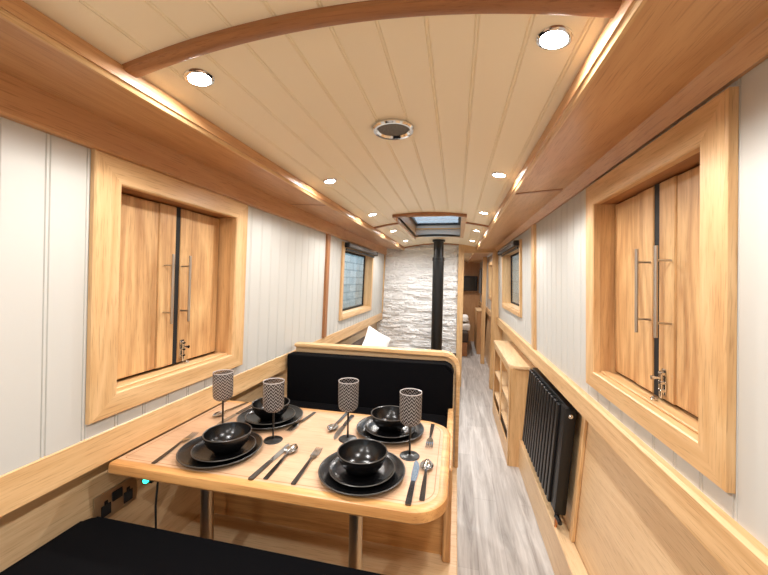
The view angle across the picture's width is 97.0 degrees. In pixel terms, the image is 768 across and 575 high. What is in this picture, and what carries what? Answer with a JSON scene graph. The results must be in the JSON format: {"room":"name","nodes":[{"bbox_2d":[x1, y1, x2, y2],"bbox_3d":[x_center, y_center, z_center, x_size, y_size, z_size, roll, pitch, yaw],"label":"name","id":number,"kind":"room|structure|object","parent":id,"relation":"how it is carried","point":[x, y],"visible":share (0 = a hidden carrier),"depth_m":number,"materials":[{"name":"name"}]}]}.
{"room":"ship interior","nodes":[
{"label":"ship interior","id":0,"kind":"room"},
{"bbox_2d":[0,322,376,571],"bbox_3d":[-0.501,0.909,3.397,0.030,1.000,11.000,1,1,12],"label":"wall","id":1,"kind":"structure","parent":0,"point":[30,526],"depth_m":1.12,"materials":[{"name":"brown wood"}]},
{"bbox_2d":[93,477,136,517],"bbox_3d":[-0.943,0.745,1.198,0.013,0.094,0.152,1,1,12],"label":"double socket","id":2,"kind":"object","parent":1,"relation":"attached to","point":[117,497],"visible":0.88,"depth_m":1.19,"materials":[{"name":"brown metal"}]},
{"bbox_2d":[101,500,110,516],"bbox_3d":[-0.947,0.753,1.160,0.002,0.053,0.034,1,1,12],"label":"outlet","id":3,"kind":"object","parent":2,"relation":"attached to","point":[105,504],"depth_m":1.16,"materials":[{"name":"black plastic"}]},
{"bbox_2d":[112,487,122,501],"bbox_3d":[-0.938,0.727,1.197,0.004,0.033,0.036,1,1,12],"label":"switch","id":4,"kind":"object","parent":2,"relation":"attached to","point":[117,492],"depth_m":1.20,"materials":[{"name":"black plastic"}]},
{"bbox_2d":[124,486,132,503],"bbox_3d":[-0.931,0.751,1.238,0.002,0.053,0.034,1,1,12],"label":"outlet","id":5,"kind":"object","parent":2,"relation":"attached to","point":[128,490],"depth_m":1.24,"materials":[{"name":"black plastic"}]},
{"bbox_2d":[0,313,382,516],"bbox_3d":[-0.823,0.492,1.540,0.093,0.112,7.250,1,1,12],"label":"trim","id":6,"kind":"structure","parent":1,"relation":"attached to","point":[20,486],"depth_m":1.10,"materials":[{"name":"brown wood"}]},
{"bbox_2d":[0,117,383,475],"bbox_3d":[-0.761,0.009,1.517,0.030,0.880,7.250,1,1,12],"label":"wall","id":7,"kind":"structure","parent":0,"point":[45,177],"depth_m":0.94,"materials":[{"name":"grey"}]},
{"bbox_2d":[85,149,247,424],"bbox_3d":[-0.837,-0.005,1.367,0.154,0.808,0.738,1,1,12],"label":"hatch","id":8,"kind":"object","parent":7,"relation":"attached to","point":[167,269],"visible":1,"depth_m":1.28,"materials":[{"name":"brown wood"}]},
{"bbox_2d":[0,71,386,254],"bbox_3d":[-0.730,-0.459,1.501,0.046,0.095,7.250,1,1,12],"label":"trim","id":9,"kind":"structure","parent":7,"relation":"attached to","point":[21,102],"depth_m":1.07,"materials":[{"name":"brown wood"}]},
{"bbox_2d":[0,0,404,249],"bbox_3d":[-0.613,-0.511,1.450,0.335,0.052,7.200,1,1,12],"label":"trim","id":10,"kind":"structure","parent":7,"relation":"attached to","point":[23,57],"depth_m":0.90,"materials":[{"name":"brown wood"}]},
{"bbox_2d":[291,204,325,205],"bbox_3d":[-0.452,-0.505,2.073,0.255,0.017,0.025,1,1,12],"label":"trim","id":11,"kind":"structure","parent":7,"relation":"attached to","point":[291,204],"depth_m":2.07,"materials":[{"name":"red wood"}]},
{"bbox_2d":[322,234,330,337],"bbox_3d":[-0.477,-0.012,2.801,0.048,0.850,0.060,1,1,12],"label":"trim","id":12,"kind":"structure","parent":7,"relation":"attached to","point":[328,236],"depth_m":2.78,"materials":[{"name":"red wood"}]},
{"bbox_2d":[338,241,373,320],"bbox_3d":[-0.323,-0.071,3.749,0.139,0.740,1.190,1,1,12],"label":"window","id":13,"kind":"structure","parent":7,"relation":"in","point":[368,264],"depth_m":4.03,"materials":[{"name":"brown wood"}]},
{"bbox_2d":[345,242,377,257],"bbox_3d":[-0.221,-0.397,3.736,0.050,0.072,1.170,1,1,12],"label":"roller blind","id":14,"kind":"object","parent":13,"relation":"attached to","point":[347,244],"visible":1,"depth_m":3.56,"materials":[{"name":"grey fabric"}]},
{"bbox_2d":[382,255,385,311],"bbox_3d":[-0.006,-0.057,5.021,0.043,0.850,0.040,1,1,12],"label":"trim","id":15,"kind":"structure","parent":7,"relation":"attached to","point":[384,255],"depth_m":5.01,"materials":[{"name":"brown wood"}]},
{"bbox_2d":[23,0,609,261],"bbox_3d":[0.436,-0.571,3.168,1.016,0.061,11.000,1,1,12],"label":"ceiling","id":16,"kind":"structure","parent":0,"point":[478,92],"depth_m":0.91,"materials":[{"name":"beige wood"}]},
{"bbox_2d":[183,68,214,86],"bbox_3d":[-0.461,-0.522,0.850,0.069,0.016,0.070,1,1,6],"label":"recessed light","id":17,"kind":"object","parent":16,"relation":"in","point":[197,77],"visible":1,"depth_m":0.84,"materials":[{"name":"silver metal"}]},
{"bbox_2d":[323,178,336,183],"bbox_3d":[-0.275,-0.540,1.725,0.069,0.016,0.070,1,1,6],"label":"recessed light","id":18,"kind":"object","parent":16,"relation":"in","point":[329,180],"visible":1,"depth_m":1.72,"materials":[{"name":"silver metal"}]},
{"bbox_2d":[122,0,621,77],"bbox_3d":[-0.095,-0.513,0.679,1.008,0.071,0.036,1,1,12],"label":"trim","id":19,"kind":"structure","parent":16,"relation":"attached to","point":[370,10],"depth_m":0.66,"materials":[{"name":"red wood"}]},
{"bbox_2d":[374,223,397,228],"bbox_3d":[0.026,-0.562,3.092,0.240,0.053,0.040,1,1,12],"label":"trim","id":20,"kind":"structure","parent":16,"relation":"attached to","point":[376,227],"depth_m":3.08,"materials":[{"name":"red wood"}]},
{"bbox_2d":[372,118,413,139],"bbox_3d":[0.033,-0.551,1.189,0.147,0.013,0.147,1,1,12],"label":"ceiling speaker","id":21,"kind":"object","parent":16,"relation":"attached to","point":[390,128],"visible":1,"depth_m":1.18,"materials":[{"name":"silver metal"}]},
{"bbox_2d":[378,124,408,135],"bbox_3d":[0.033,-0.554,1.189,0.109,0.005,0.109,1,1,-14],"label":"grille","id":22,"kind":"object","parent":21,"relation":"attached to","point":[383,129],"depth_m":1.19,"materials":[{"name":"grey metal"}]},
{"bbox_2d":[392,212,466,238],"bbox_3d":[0.486,-0.633,3.284,0.575,0.185,1.320,1,1,12],"label":"roof hatch","id":23,"kind":"object","parent":16,"relation":"attached to","point":[407,221],"visible":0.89,"depth_m":3.76,"materials":[{"name":"red wood"}]},
{"bbox_2d":[466,222,487,226],"bbox_3d":[0.800,-0.540,2.928,0.193,0.047,0.040,1,1,12],"label":"trim","id":24,"kind":"structure","parent":16,"relation":"attached to","point":[470,223],"depth_m":2.91,"materials":[{"name":"red wood"}]},
{"bbox_2d":[491,172,506,177],"bbox_3d":[0.527,-0.515,1.555,0.068,0.017,0.070,2,1,18],"label":"recessed light","id":25,"kind":"object","parent":16,"relation":"in","point":[495,174],"visible":1,"depth_m":1.55,"materials":[{"name":"silver metal"}]},
{"bbox_2d":[536,25,573,49],"bbox_3d":[0.341,-0.497,0.679,0.068,0.017,0.070,2,1,18],"label":"recessed light","id":26,"kind":"object","parent":16,"relation":"in","point":[553,37],"visible":1,"depth_m":0.67,"materials":[{"name":"silver metal"}]},
{"bbox_2d":[377,246,457,352],"bbox_3d":[0.455,0.358,5.018,1.220,2.060,0.030,1,1,12],"label":"wall","id":27,"kind":"structure","parent":0,"point":[420,246],"depth_m":5.01,"materials":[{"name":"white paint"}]},
{"bbox_2d":[379,244,458,352],"bbox_3d":[0.490,0.136,4.966,1.141,1.702,0.076,1,1,12],"label":"cladding","id":28,"kind":"object","parent":27,"relation":"attached to","point":[408,278],"visible":0.62,"depth_m":4.97,"materials":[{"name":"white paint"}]},
{"bbox_2d":[405,243,458,247],"bbox_3d":[0.796,-0.596,4.863,1.008,0.072,0.035,1,1,12],"label":"trim","id":29,"kind":"structure","parent":27,"relation":"attached to","point":[430,243],"depth_m":4.88,"materials":[{"name":"red wood"}]},
{"bbox_2d":[456,244,502,388],"bbox_3d":[1.346,0.396,4.788,0.620,2.030,0.110,1,1,12],"label":"door frame","id":30,"kind":"structure","parent":27,"relation":"in","point":[496,332],"depth_m":4.73,"materials":[{"name":"brown wood"}]},
{"bbox_2d":[463,261,480,340],"bbox_3d":[1.564,0.223,8.589,2.000,2.200,0.040,1,1,12],"label":"wall","id":31,"kind":"structure","parent":0,"point":[471,299],"depth_m":8.44,"materials":[{"name":"brown wood"}]},
{"bbox_2d":[463,276,477,290],"bbox_3d":[2.027,-0.103,8.369,0.520,0.360,0.184,1,1,12],"label":"television","id":32,"kind":"object","parent":31,"relation":"attached to","point":[470,282],"visible":0.59,"depth_m":8.26,"materials":[{"name":"black"}]},
{"bbox_2d":[454,341,553,574],"bbox_3d":[0.393,1.446,3.218,2.000,0.030,11.000,1,1,12],"label":"floor","id":33,"kind":"structure","parent":0,"point":[498,532],"depth_m":2.34,"materials":[{"name":"grey wood"}]},
{"bbox_2d":[0,516,383,574],"bbox_3d":[-0.520,0.932,0.567,1.108,0.330,0.897,1,1,12],"label":"seat cushion","id":34,"kind":"object","parent":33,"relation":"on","point":[98,545],"visible":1,"depth_m":0.95,"materials":[{"name":"black fabric"}]},
{"bbox_2d":[108,400,450,569],"bbox_3d":[-0.300,0.824,1.264,1.058,0.520,0.590,1,1,12],"label":"dining table","id":35,"kind":"object","parent":33,"relation":"on","point":[309,491],"visible":0.57,"depth_m":1.06,"materials":[{"name":"brown wood"}]},
{"bbox_2d":[142,479,158,527],"bbox_3d":[-0.768,0.836,1.117,0.040,0.478,0.055,1,1,12],"label":"cable","id":36,"kind":"object","parent":35,"relation":"attached to","point":[143,481],"visible":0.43,"depth_m":1.12,"materials":[{"name":"black plastic"}]},
{"bbox_2d":[151,432,197,463],"bbox_3d":[-0.724,0.553,1.185,0.025,0.009,0.212,1,1,5],"label":"fork","id":37,"kind":"object","parent":35,"relation":"on","point":[191,435],"visible":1,"depth_m":1.17,"materials":[{"name":"grey metal"}]},
{"bbox_2d":[176,431,262,468],"bbox_3d":[-0.556,0.552,1.162,0.266,0.019,0.266,1,1,12],"label":"dinner plate","id":38,"kind":"object","parent":35,"relation":"on","point":[183,456],"visible":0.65,"depth_m":1.11,"materials":[{"name":"black ceramic"}]},
{"bbox_2d":[190,435,255,461],"bbox_3d":[-0.544,0.548,1.160,0.202,0.017,0.202,1,1,12],"label":"plate","id":39,"kind":"object","parent":38,"relation":"on","point":[200,452],"visible":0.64,"depth_m":1.13,"materials":[{"name":"black ceramic"}]},
{"bbox_2d":[202,422,251,454],"bbox_3d":[-0.532,0.519,1.157,0.155,0.064,0.155,1,1,12],"label":"bowl","id":40,"kind":"object","parent":39,"relation":"on","point":[226,438],"visible":1,"depth_m":1.18,"materials":[{"name":"black ceramic"}]},
{"bbox_2d":[212,369,233,422],"bbox_3d":[-0.641,0.445,1.352,0.076,0.221,0.076,0,2,-34],"label":"wine glass","id":41,"kind":"object","parent":35,"relation":"on","point":[226,375],"visible":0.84,"depth_m":1.34,"materials":[{"name":"black glass"}]},
{"bbox_2d":[212,370,233,400],"bbox_3d":[-0.640,0.392,1.351,0.076,0.113,0.076,0,2,-34],"label":"glass bowl","id":42,"kind":"object","parent":41,"relation":"on","point":[226,375],"depth_m":1.33,"materials":[{"name":"grey glass"}]},
{"bbox_2d":[212,402,248,416],"bbox_3d":[-0.685,0.545,1.526,0.043,0.010,0.204,2,1,20],"label":"spoon","id":43,"kind":"object","parent":35,"relation":"on","point":[219,413],"visible":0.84,"depth_m":1.48,"materials":[{"name":"silver metal"}]},
{"bbox_2d":[212,411,225,416],"bbox_3d":[-0.709,0.546,1.460,0.043,0.009,0.064,2,1,20],"label":"bowl","id":44,"kind":"object","parent":43,"relation":"on","point":[219,413],"depth_m":1.47,"materials":[{"name":"silver metal"}]},
{"bbox_2d":[217,405,251,424],"bbox_3d":[-0.642,0.550,1.475,0.020,0.005,0.229,1,1,16],"label":"knife","id":45,"kind":"object","parent":35,"relation":"on","point":[249,406],"visible":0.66,"depth_m":1.47,"materials":[{"name":"silver metal"}]},
{"bbox_2d":[248,443,288,480],"bbox_3d":[-0.366,0.564,1.112,0.021,0.005,0.229,1,1,15],"label":"knife","id":46,"kind":"object","parent":35,"relation":"on","point":[263,467],"visible":1,"depth_m":1.08,"materials":[{"name":"silver metal"}]},
{"bbox_2d":[236,404,302,429],"bbox_3d":[-0.477,0.547,1.434,0.266,0.019,0.266,1,1,12],"label":"dinner plate","id":47,"kind":"object","parent":35,"relation":"on","point":[299,412],"visible":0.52,"depth_m":1.40,"materials":[{"name":"black ceramic"}]},
{"bbox_2d":[245,407,295,424],"bbox_3d":[-0.477,0.542,1.434,0.202,0.017,0.202,1,1,12],"label":"plate","id":48,"kind":"object","parent":47,"relation":"on","point":[251,417],"visible":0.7,"depth_m":1.41,"materials":[{"name":"black ceramic"}]},
{"bbox_2d":[251,396,289,419],"bbox_3d":[-0.477,0.514,1.433,0.155,0.064,0.155,1,1,12],"label":"bowl","id":49,"kind":"object","parent":48,"relation":"on","point":[257,405],"visible":0.71,"depth_m":1.40,"materials":[{"name":"black ceramic"}]},
{"bbox_2d":[263,378,284,444],"bbox_3d":[-0.406,0.452,1.249,0.076,0.221,0.076,1,1,12],"label":"wine glass","id":50,"kind":"object","parent":35,"relation":"on","point":[274,439],"visible":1,"depth_m":1.24,"materials":[{"name":"black glass"}]},
{"bbox_2d":[263,378,284,412],"bbox_3d":[-0.405,0.399,1.248,0.076,0.113,0.076,1,1,12],"label":"glass bowl","id":51,"kind":"object","parent":50,"relation":"on","point":[270,398],"depth_m":1.22,"materials":[{"name":"grey glass"}]},
{"bbox_2d":[263,444,297,479],"bbox_3d":[-0.333,0.562,1.107,0.043,0.010,0.204,1,1,11],"label":"spoon","id":52,"kind":"object","parent":35,"relation":"on","point":[292,448],"visible":1,"depth_m":1.12,"materials":[{"name":"silver metal"}]},
{"bbox_2d":[284,444,297,453],"bbox_3d":[-0.319,0.560,1.176,0.043,0.009,0.064,1,1,11],"label":"bowl","id":53,"kind":"object","parent":52,"relation":"on","point":[292,448],"depth_m":1.18,"materials":[{"name":"silver metal"}]},
{"bbox_2d":[285,412,315,431],"bbox_3d":[-0.340,0.554,1.416,0.025,0.009,0.212,2,1,18],"label":"fork","id":54,"kind":"object","parent":35,"relation":"on","point":[294,426],"visible":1,"depth_m":1.37,"materials":[{"name":"grey metal"}]},
{"bbox_2d":[291,447,321,484],"bbox_3d":[-0.245,0.564,1.088,0.025,0.009,0.212,1,1,10],"label":"fork","id":55,"kind":"object","parent":35,"relation":"on","point":[312,455],"visible":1,"depth_m":1.07,"materials":[{"name":"grey metal"}]},
{"bbox_2d":[327,412,346,430],"bbox_3d":[-0.188,0.557,1.419,0.043,0.010,0.204,1,1,14],"label":"spoon","id":56,"kind":"object","parent":35,"relation":"on","point":[330,427],"visible":0.94,"depth_m":1.37,"materials":[{"name":"silver metal"}]},
{"bbox_2d":[327,424,338,430],"bbox_3d":[-0.205,0.558,1.351,0.043,0.009,0.064,1,1,14],"label":"bowl","id":57,"kind":"object","parent":56,"relation":"on","point":[330,427],"depth_m":1.36,"materials":[{"name":"silver metal"}]},
{"bbox_2d":[334,415,353,439],"bbox_3d":[-0.163,0.561,1.376,0.021,0.005,0.229,1,1,13],"label":"knife","id":58,"kind":"object","parent":35,"relation":"on","point":[344,425],"visible":0.94,"depth_m":1.35,"materials":[{"name":"silver metal"}]},
{"bbox_2d":[338,377,358,442],"bbox_3d":[-0.134,0.457,1.270,0.076,0.221,0.076,2,2,33],"label":"wine glass","id":59,"kind":"object","parent":35,"relation":"on","point":[347,437],"visible":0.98,"depth_m":1.26,"materials":[{"name":"black glass"}]},
{"bbox_2d":[338,378,358,411],"bbox_3d":[-0.133,0.404,1.269,0.076,0.113,0.076,2,2,33],"label":"glass bowl","id":60,"kind":"object","parent":59,"relation":"on","point":[351,391],"depth_m":1.25,"materials":[{"name":"grey glass"}]},
{"bbox_2d":[318,451,404,495],"bbox_3d":[-0.067,0.564,1.046,0.266,0.019,0.266,1,1,12],"label":"dinner plate","id":61,"kind":"object","parent":35,"relation":"on","point":[325,477],"visible":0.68,"depth_m":0.99,"materials":[{"name":"black ceramic"}]},
{"bbox_2d":[329,457,394,486],"bbox_3d":[-0.067,0.559,1.046,0.202,0.017,0.202,1,1,12],"label":"plate","id":62,"kind":"object","parent":61,"relation":"on","point":[337,472],"visible":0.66,"depth_m":1.01,"materials":[{"name":"black ceramic"}]},
{"bbox_2d":[337,438,387,476],"bbox_3d":[-0.067,0.531,1.045,0.155,0.064,0.155,1,1,12],"label":"bowl","id":63,"kind":"object","parent":62,"relation":"on","point":[362,457],"visible":1,"depth_m":1.08,"materials":[{"name":"black ceramic"}]},
{"bbox_2d":[357,416,423,442],"bbox_3d":[0.025,0.559,1.343,0.266,0.019,0.266,1,1,12],"label":"dinner plate","id":64,"kind":"object","parent":35,"relation":"on","point":[418,432],"visible":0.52,"depth_m":1.29,"materials":[{"name":"black ceramic"}]},
{"bbox_2d":[365,419,415,437],"bbox_3d":[0.025,0.554,1.343,0.202,0.017,0.202,1,1,12],"label":"plate","id":65,"kind":"object","parent":64,"relation":"on","point":[370,426],"visible":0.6,"depth_m":1.31,"materials":[{"name":"black ceramic"}]},
{"bbox_2d":[371,405,409,432],"bbox_3d":[0.025,0.525,1.343,0.155,0.064,0.155,1,1,12],"label":"bowl","id":66,"kind":"object","parent":65,"relation":"on","point":[386,418],"visible":0.85,"depth_m":1.37,"materials":[{"name":"black ceramic"}]},
{"bbox_2d":[399,388,421,460],"bbox_3d":[0.089,0.464,1.156,0.076,0.221,0.076,1,1,-11],"label":"wine glass","id":67,"kind":"object","parent":35,"relation":"on","point":[408,455],"visible":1,"depth_m":1.14,"materials":[{"name":"black glass"}]},
{"bbox_2d":[400,389,421,426],"bbox_3d":[0.090,0.411,1.155,0.076,0.113,0.076,1,1,-11],"label":"glass bowl","id":68,"kind":"object","parent":67,"relation":"on","point":[406,397],"depth_m":1.13,"materials":[{"name":"grey glass"}]},
{"bbox_2d":[405,460,419,505],"bbox_3d":[0.087,0.575,1.014,0.020,0.005,0.229,1,1,12],"label":"knife","id":69,"kind":"object","parent":35,"relation":"on","point":[415,471],"visible":1,"depth_m":0.99,"materials":[{"name":"grey metal"}]},
{"bbox_2d":[419,459,433,500],"bbox_3d":[0.123,0.572,1.022,0.043,0.010,0.204,1,1,12],"label":"spoon","id":70,"kind":"object","parent":35,"relation":"on","point":[426,464],"visible":1,"depth_m":1.03,"materials":[{"name":"grey metal"}]},
{"bbox_2d":[420,459,433,469],"bbox_3d":[0.138,0.571,1.091,0.043,0.009,0.064,1,1,12],"label":"bowl","id":71,"kind":"object","parent":70,"relation":"on","point":[426,464],"depth_m":1.09,"materials":[{"name":"silver metal"}]},
{"bbox_2d":[426,424,434,446],"bbox_3d":[0.181,0.567,1.312,0.025,0.009,0.212,1,1,12],"label":"fork","id":72,"kind":"object","parent":35,"relation":"on","point":[429,440],"visible":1,"depth_m":1.28,"materials":[{"name":"grey metal"}]},
{"bbox_2d":[179,465,456,574],"bbox_3d":[-0.385,1.278,1.048,1.188,0.380,2.440,1,1,12],"label":"plinth","id":73,"kind":"object","parent":33,"relation":"on","point":[379,558],"visible":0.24,"depth_m":1.42,"materials":[{"name":"brown wood"}]},
{"bbox_2d":[214,342,459,562],"bbox_3d":[-0.202,0.728,1.832,1.193,0.688,0.780,1,1,12],"label":"bench","id":74,"kind":"object","parent":33,"relation":"on","point":[314,370],"visible":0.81,"depth_m":2.01,"materials":[{"name":"black leather"}]},
{"bbox_2d":[289,400,446,427],"bbox_3d":[-0.246,0.775,1.778,1.116,0.094,0.625,1,1,12],"label":"seat cushion","id":75,"kind":"object","parent":74,"relation":"on","point":[439,417],"depth_m":2.02,"materials":[{"name":"black fabric"}]},
{"bbox_2d":[287,351,453,417],"bbox_3d":[-0.104,0.624,2.115,1.047,0.382,0.099,1,1,12],"label":"cushion","id":76,"kind":"object","parent":74,"relation":"on","point":[312,376],"depth_m":2.07,"materials":[{"name":"black fabric"}]},
{"bbox_2d":[351,335,365,344],"bbox_3d":[-0.169,1.003,3.277,0.665,0.830,1.700,1,1,12],"label":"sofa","id":77,"kind":"object","parent":33,"relation":"on","point":[360,341],"visible":0.02,"depth_m":3.63,"materials":[{"name":"brown fabric"}]},
{"bbox_2d":[362,326,389,346],"bbox_3d":[-0.074,0.500,2.940,0.343,0.339,0.123,0,2,-28],"label":"cushion","id":78,"kind":"object","parent":77,"relation":"on","point":[373,337],"visible":0.58,"depth_m":2.91,"materials":[{"name":"white fabric"}]},
{"bbox_2d":[462,320,469,356],"bbox_3d":[1.227,1.027,7.572,1.300,0.630,1.520,1,1,12],"label":"bed","id":79,"kind":"object","parent":33,"relation":"on","point":[466,326],"visible":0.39,"depth_m":6.74,"materials":[{"name":"red wood"}]},
{"bbox_2d":[463,314,468,321],"bbox_3d":[1.641,0.655,7.385,0.370,0.122,0.400,1,1,12],"label":"pillow","id":80,"kind":"object","parent":79,"relation":"on","point":[465,317],"visible":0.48,"depth_m":7.17,"materials":[{"name":"white fabric"}]},
{"bbox_2d":[463,320,469,330],"bbox_3d":[1.268,0.788,7.620,1.250,0.154,1.200,1,1,12],"label":"duvet","id":81,"kind":"object","parent":79,"relation":"on","point":[466,326],"depth_m":6.93,"materials":[{"name":"white fabric"}]},
{"bbox_2d":[474,307,481,353],"bbox_3d":[2.056,0.913,7.352,0.158,0.900,0.840,1,1,12],"label":"base cabinet","id":82,"kind":"object","parent":33,"relation":"on","point":[477,332],"visible":0.76,"depth_m":6.97,"materials":[{"name":"brown wood"}]},
{"bbox_2d":[492,340,535,466],"bbox_3d":[1.224,1.032,3.313,0.198,0.824,1.210,1,1,12],"label":"bookcase","id":83,"kind":"object","parent":33,"relation":"on","point":[511,366],"visible":0.94,"depth_m":2.81,"materials":[{"name":"brown wood"}]},
{"bbox_2d":[494,391,507,428],"bbox_3d":[1.206,1.207,3.321,0.132,0.018,1.129,1,1,12],"label":"shelf","id":84,"kind":"object","parent":83,"relation":"attached to","point":[503,411],"depth_m":3.42,"materials":[{"name":"brown wood"}]},
{"bbox_2d":[495,370,508,401],"bbox_3d":[1.211,0.965,3.315,0.132,0.018,1.129,1,1,12],"label":"shelf","id":85,"kind":"object","parent":83,"relation":"attached to","point":[505,375],"depth_m":3.48,"materials":[{"name":"brown wood"}]},
{"bbox_3d":[0.694,1.151,4.477,0.490,0.510,0.480,1,1,12],"label":"wood stove","id":86,"kind":"object","parent":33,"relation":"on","visible":0},
{"bbox_2d":[431,239,444,349],"bbox_3d":[0.701,0.136,4.455,0.166,1.516,0.166,1,1,12],"label":"flue","id":87,"kind":"object","parent":86,"relation":"on","point":[438,259],"visible":0.9,"depth_m":4.40,"materials":[{"name":"black metal"}]},
{"bbox_2d":[480,58,767,574],"bbox_3d":[1.260,0.482,3.014,0.130,1.940,11.000,1,1,12],"label":"wall","id":88,"kind":"structure","parent":0,"point":[561,235],"depth_m":1.11,"materials":[{"name":"grey"}]},
{"bbox_2d":[467,253,491,262],"bbox_3d":[1.855,-0.592,6.603,0.345,0.064,3.690,1,1,12],"label":"trim","id":89,"kind":"structure","parent":88,"relation":"attached to","point":[475,257],"depth_m":6.37,"materials":[{"name":"brown wood"}]},
{"bbox_2d":[479,268,481,292],"bbox_3d":[2.205,-0.155,7.800,0.039,0.558,0.460,1,1,12],"label":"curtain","id":90,"kind":"object","parent":88,"relation":"attached to","point":[480,270],"visible":1,"depth_m":7.65,"materials":[{"name":"grey fabric"}]},
{"bbox_2d":[480,257,486,363],"bbox_3d":[1.809,0.416,6.178,0.070,1.940,0.060,1,1,12],"label":"trim","id":91,"kind":"structure","parent":88,"relation":"attached to","point":[484,271],"depth_m":6.15,"materials":[{"name":"brown wood"}]},
{"bbox_2d":[488,261,491,299],"bbox_3d":[1.816,-0.111,5.619,0.135,0.620,0.630,1,1,12],"label":"window","id":92,"kind":"structure","parent":88,"relation":"in","point":[489,263],"depth_m":5.88,"materials":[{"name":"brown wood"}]},
{"bbox_2d":[502,239,521,317],"bbox_3d":[1.381,-0.090,3.580,0.137,0.690,1.230,1,1,12],"label":"window","id":93,"kind":"structure","parent":88,"relation":"in","point":[508,304],"depth_m":4.10,"materials":[{"name":"brown wood"}]},
{"bbox_2d":[498,240,518,256],"bbox_3d":[1.296,-0.395,3.592,0.050,0.072,1.180,1,1,12],"label":"roller blind","id":94,"kind":"object","parent":93,"relation":"attached to","point":[515,242],"visible":1,"depth_m":3.34,"materials":[{"name":"grey fabric"}]},
{"bbox_2d":[531,224,536,349],"bbox_3d":[1.101,-0.005,2.496,0.050,0.909,0.080,1,1,12],"label":"trim","id":95,"kind":"structure","parent":88,"relation":"attached to","point":[533,227],"depth_m":2.46,"materials":[{"name":"brown wood"}]},
{"bbox_2d":[515,188,562,194],"bbox_3d":[0.752,-0.471,1.674,0.228,0.022,0.025,1,1,12],"label":"trim","id":96,"kind":"structure","parent":88,"relation":"attached to","point":[562,188],"depth_m":1.67,"materials":[{"name":"red wood"}]},
{"bbox_2d":[501,415,587,574],"bbox_3d":[0.799,1.374,1.212,0.070,0.225,7.250,1,1,12],"label":"baseboard","id":97,"kind":"structure","parent":88,"relation":"attached to","point":[564,557],"depth_m":1.86,"materials":[{"name":"brown wood"}]},
{"bbox_2d":[522,368,576,527],"bbox_3d":[1.016,0.923,2.123,0.130,0.639,0.860,1,1,12],"label":"radiator","id":98,"kind":"object","parent":88,"relation":"attached to","point":[549,418],"visible":0.98,"depth_m":1.89,"materials":[{"name":"black metal"}]},
{"bbox_2d":[569,416,587,541],"bbox_3d":[0.961,0.913,1.672,0.063,0.679,0.035,1,1,12],"label":"trim","id":99,"kind":"structure","parent":88,"relation":"attached to","point":[584,426],"depth_m":1.66,"materials":[{"name":"brown wood"}]},
{"bbox_2d":[476,0,767,249],"bbox_3d":[0.698,-0.483,1.171,0.345,0.064,7.200,1,1,12],"label":"trim","id":100,"kind":"structure","parent":88,"relation":"attached to","point":[669,43],"depth_m":0.75,"materials":[{"name":"brown wood"}]},
{"bbox_2d":[479,301,767,574],"bbox_3d":[1.242,0.492,3.018,0.092,0.103,11.000,1,1,12],"label":"trim","id":101,"kind":"structure","parent":88,"relation":"attached to","point":[735,549],"depth_m":0.88,"materials":[{"name":"brown wood"}]},
{"bbox_2d":[495,16,767,250],"bbox_3d":[0.807,-0.453,1.174,0.082,0.048,7.250,1,1,12],"label":"trim","id":102,"kind":"structure","parent":88,"relation":"attached to","point":[751,50],"depth_m":0.83,"materials":[{"name":"brown wood"}]},
{"bbox_2d":[586,86,738,493],"bbox_3d":[0.845,0.003,1.071,0.144,0.837,0.778,1,1,12],"label":"hatch","id":103,"kind":"object","parent":88,"relation":"attached to","point":[662,224],"visible":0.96,"depth_m":0.96,"materials":[{"name":"brown wood"}]},
{"bbox_3d":[4.143,1.465,12.441,15.000,0.130,42.000,1,1,12],"label":"ground","id":104,"kind":"structure","parent":0,"visible":0},
{"bbox_2d":[343,253,363,308],"bbox_3d":[-1.048,0.299,7.132,0.200,2.220,10.500,1,1,12],"label":"wall","id":105,"kind":"structure","parent":104,"relation":"on","point":[353,267],"depth_m":8.06,"materials":[{"name":"tile"}]},
{"bbox_2d":[513,254,518,303],"bbox_3d":[6.080,-0.409,15.570,0.200,3.500,31.000,1,1,12],"label":"wall","id":106,"kind":"structure","parent":104,"relation":"on","point":[515,258],"depth_m":15.18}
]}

